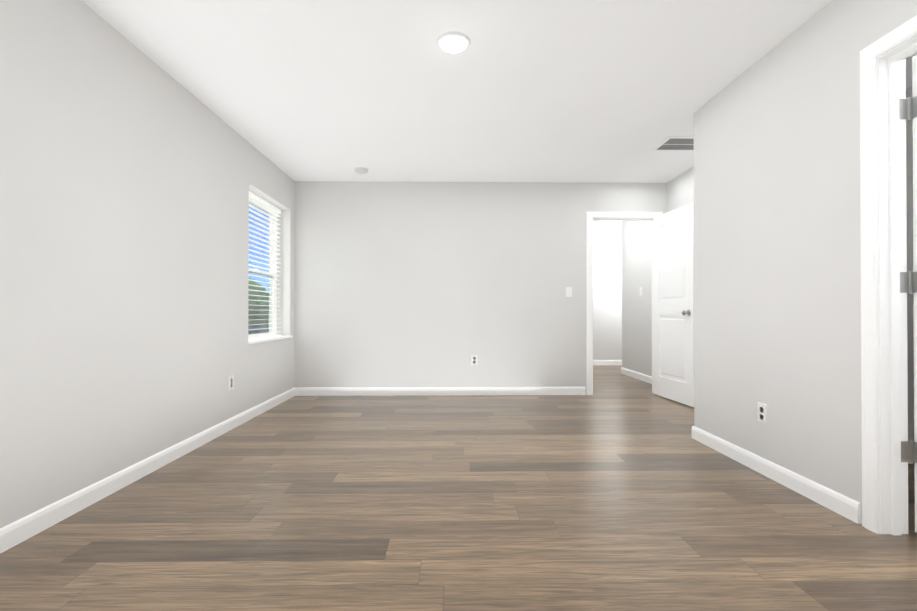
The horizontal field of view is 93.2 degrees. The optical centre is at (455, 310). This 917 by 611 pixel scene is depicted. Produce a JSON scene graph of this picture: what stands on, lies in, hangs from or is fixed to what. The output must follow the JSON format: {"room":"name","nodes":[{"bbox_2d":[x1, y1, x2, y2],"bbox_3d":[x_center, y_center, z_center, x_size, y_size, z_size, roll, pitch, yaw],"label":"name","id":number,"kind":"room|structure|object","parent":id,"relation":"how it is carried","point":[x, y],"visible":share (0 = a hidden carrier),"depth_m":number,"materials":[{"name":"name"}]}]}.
{"room":"empty bedroom","nodes":[
{"label":"empty bedroom","id":0,"kind":"room"},
{"bbox_2d":[0,0,294,527],"bbox_3d":[-1.910,-0.269,1.959,0.230,2.440,6.179,0,0,-1],"label":"wall","id":1,"kind":"structure","parent":0,"point":[131,175],"depth_m":2.27,"materials":[{"name":"paint"}]},
{"bbox_2d":[0,388,294,553],"bbox_3d":[-1.788,0.905,1.955,0.014,0.092,5.949,0,0,-1],"label":"baseboard","id":2,"kind":"structure","parent":1,"relation":"attached to","point":[15,533],"depth_m":2.26,"materials":[{"name":"paint"}]},
{"bbox_2d":[229,375,233,390],"bbox_3d":[-1.813,0.585,3.502,0.008,0.114,0.070,0,0,-1],"label":"outlet","id":3,"kind":"object","parent":1,"relation":"attached to","point":[231,382],"visible":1,"depth_m":3.50,"materials":[{"name":"white plastic"}]},
{"bbox_2d":[248,198,276,337],"bbox_3d":[-2.014,-0.412,4.308,0.078,1.410,1.000,0,0,-1],"label":"window","id":4,"kind":"structure","parent":1,"relation":"in","point":[255,312],"depth_m":4.52,"materials":[{"name":"plastic"}]},
{"bbox_2d":[248,191,280,339],"bbox_3d":[-1.948,-0.416,4.309,0.054,1.395,0.984,0,0,-1],"label":"window blinds","id":5,"kind":"object","parent":4,"relation":"attached to","point":[260,203],"visible":0.54,"depth_m":4.39,"materials":[{"name":"white plastic"}]},
{"bbox_2d":[247,335,292,343],"bbox_3d":[-1.893,0.286,4.306,0.172,0.022,1.040,0,0,-1],"label":"window sill","id":6,"kind":"structure","parent":1,"relation":"attached to","point":[253,341],"depth_m":4.25,"materials":[{"name":"paint"}]},
{"bbox_2d":[0,365,916,610],"bbox_3d":[1.165,0.989,3.401,6.900,0.060,9.360,0,0,-1],"label":"floor","id":7,"kind":"structure","parent":0,"point":[617,490],"depth_m":1.91,"materials":[{"name":"brown wood"}]},
{"bbox_2d":[294,181,666,394],"bbox_3d":[0.354,-0.253,5.023,4.385,2.440,0.115,0,0,-1],"label":"wall","id":8,"kind":"structure","parent":0,"point":[417,284],"depth_m":4.96,"materials":[{"name":"paint"}]},
{"bbox_2d":[294,387,584,395],"bbox_3d":[-0.177,0.921,4.945,3.321,0.092,0.014,0,0,-1],"label":"baseboard","id":9,"kind":"structure","parent":8,"relation":"attached to","point":[345,391],"depth_m":4.94,"materials":[{"name":"paint"}]},
{"bbox_2d":[471,355,476,364],"bbox_3d":[0.213,0.567,4.956,0.070,0.114,0.008,0,0,-1],"label":"outlet","id":10,"kind":"object","parent":8,"relation":"attached to","point":[473,359],"visible":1,"depth_m":4.95,"materials":[{"name":"white plastic"}]},
{"bbox_2d":[566,287,571,296],"bbox_3d":[1.300,-0.213,4.974,0.070,0.114,0.011,0,0,-1],"label":"light switch","id":11,"kind":"object","parent":8,"relation":"attached to","point":[568,291],"visible":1,"depth_m":4.97,"materials":[{"name":"white plastic"}]},
{"bbox_2d":[586,212,662,394],"bbox_3d":[1.942,-0.084,5.045,0.884,2.102,0.149,0,0,-1],"label":"door frame","id":12,"kind":"structure","parent":8,"relation":"attached to","point":[590,216],"depth_m":4.97,"materials":[{"name":"paint"}]},
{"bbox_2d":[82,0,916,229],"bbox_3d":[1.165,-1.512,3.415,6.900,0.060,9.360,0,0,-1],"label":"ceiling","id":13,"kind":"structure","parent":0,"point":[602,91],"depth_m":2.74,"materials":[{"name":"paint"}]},
{"bbox_2d":[355,167,367,173],"bbox_3d":[-0.987,-1.456,4.534,0.140,0.040,0.140,0,0,-1],"label":"smoke detector","id":14,"kind":"object","parent":13,"relation":"attached to","point":[360,170],"visible":1,"depth_m":4.49,"materials":[{"name":"plastic"}]},
{"bbox_2d":[437,32,470,53],"bbox_3d":[-0.011,-1.479,2.405,0.188,0.016,0.188,0,0,-1],"label":"recessed light","id":15,"kind":"object","parent":13,"relation":"in","point":[453,42],"visible":1,"depth_m":2.39,"materials":[{"name":"white plastic"}]},
{"bbox_2d":[651,136,693,150],"bbox_3d":[2.009,-1.476,3.847,0.400,0.006,0.320,0,0,-1],"label":"ceiling vent","id":16,"kind":"object","parent":13,"relation":"in","point":[677,143],"visible":0.65,"depth_m":3.85,"materials":[{"name":"white plastic"}]},
{"bbox_2d":[593,230,621,359],"bbox_3d":[2.754,-0.238,7.869,2.995,2.440,0.115,0,0,-1],"label":"wall","id":17,"kind":"structure","parent":0,"point":[607,294],"depth_m":7.81,"materials":[{"name":"paint"}]},
{"bbox_2d":[593,360,621,364],"bbox_3d":[2.763,0.936,7.798,2.780,0.092,0.014,0,0,-1],"label":"baseboard","id":18,"kind":"structure","parent":17,"relation":"attached to","point":[607,362],"depth_m":7.79,"materials":[{"name":"paint"}]},
{"bbox_2d":[622,221,651,376],"bbox_3d":[2.657,-0.248,5.931,0.115,2.440,1.636,0,0,-1],"label":"wall","id":19,"kind":"structure","parent":0,"point":[636,306],"depth_m":6.19,"materials":[{"name":"paint"}]},
{"bbox_2d":[621,367,651,383],"bbox_3d":[2.592,0.926,5.931,0.014,0.092,1.650,0,0,-1],"label":"baseboard","id":20,"kind":"structure","parent":19,"relation":"attached to","point":[637,375],"depth_m":6.18,"materials":[{"name":"paint"}]},
{"bbox_2d":[667,167,693,211],"bbox_3d":[2.502,-0.258,4.129,0.115,2.440,1.735,0,0,-1],"label":"wall","id":21,"kind":"structure","parent":0,"point":[680,190],"depth_m":4.68,"materials":[{"name":"paint"}]},
{"bbox_2d":[653,202,693,406],"bbox_3d":[2.321,-0.056,4.627,0.178,2.018,0.738,0,0,-5],"label":"hall door","id":22,"kind":"structure","parent":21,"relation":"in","point":[673,245],"depth_m":4.58,"materials":[{"name":"paint"}]},
{"bbox_2d":[694,0,916,523],"bbox_3d":[1.875,-0.274,1.087,0.115,2.440,4.329,0,0,-1],"label":"wall","id":23,"kind":"structure","parent":0,"point":[777,270],"depth_m":2.34,"materials":[{"name":"paint"}]},
{"bbox_2d":[758,402,766,423],"bbox_3d":[1.793,0.601,2.537,0.008,0.114,0.070,0,0,-1],"label":"outlet","id":24,"kind":"object","parent":23,"relation":"attached to","point":[762,412],"visible":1,"depth_m":2.53,"materials":[{"name":"white plastic"}]},
{"bbox_2d":[692,426,860,523],"bbox_3d":[1.789,0.908,2.596,0.014,0.092,1.326,0,0,-1],"label":"baseboard","id":25,"kind":"structure","parent":23,"relation":"attached to","point":[840,504],"depth_m":2.34,"materials":[{"name":"paint"}]},
{"bbox_2d":[860,15,916,533],"bbox_3d":[1.803,-0.103,1.483,0.017,2.102,0.874,0,0,-1],"label":"trim","id":26,"kind":"structure","parent":23,"relation":"attached to","point":[870,54],"depth_m":1.87,"materials":[{"name":"paint"}]},
{"bbox_2d":[877,34,916,534],"bbox_3d":[1.869,-0.074,1.484,0.119,2.045,0.760,0,0,-1],"label":"door frame","id":27,"kind":"structure","parent":23,"relation":"attached to","point":[892,265],"depth_m":1.84,"materials":[{"name":"paint"}]},
{"bbox_2d":[899,55,916,532],"bbox_3d":[2.290,-0.071,1.828,0.810,2.018,0.178,0,0,-1],"label":"closet door","id":28,"kind":"structure","parent":23,"relation":"in","point":[908,112],"depth_m":1.84,"materials":[{"name":"paint"}]},
{"bbox_2d":[906,87,913,441],"bbox_3d":[3.090,-0.271,1.655,0.100,2.440,2.999,0,0,-1],"label":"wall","id":29,"kind":"structure","parent":0,"point":[910,297],"depth_m":2.88,"materials":[{"name":"paint"}]}
]}

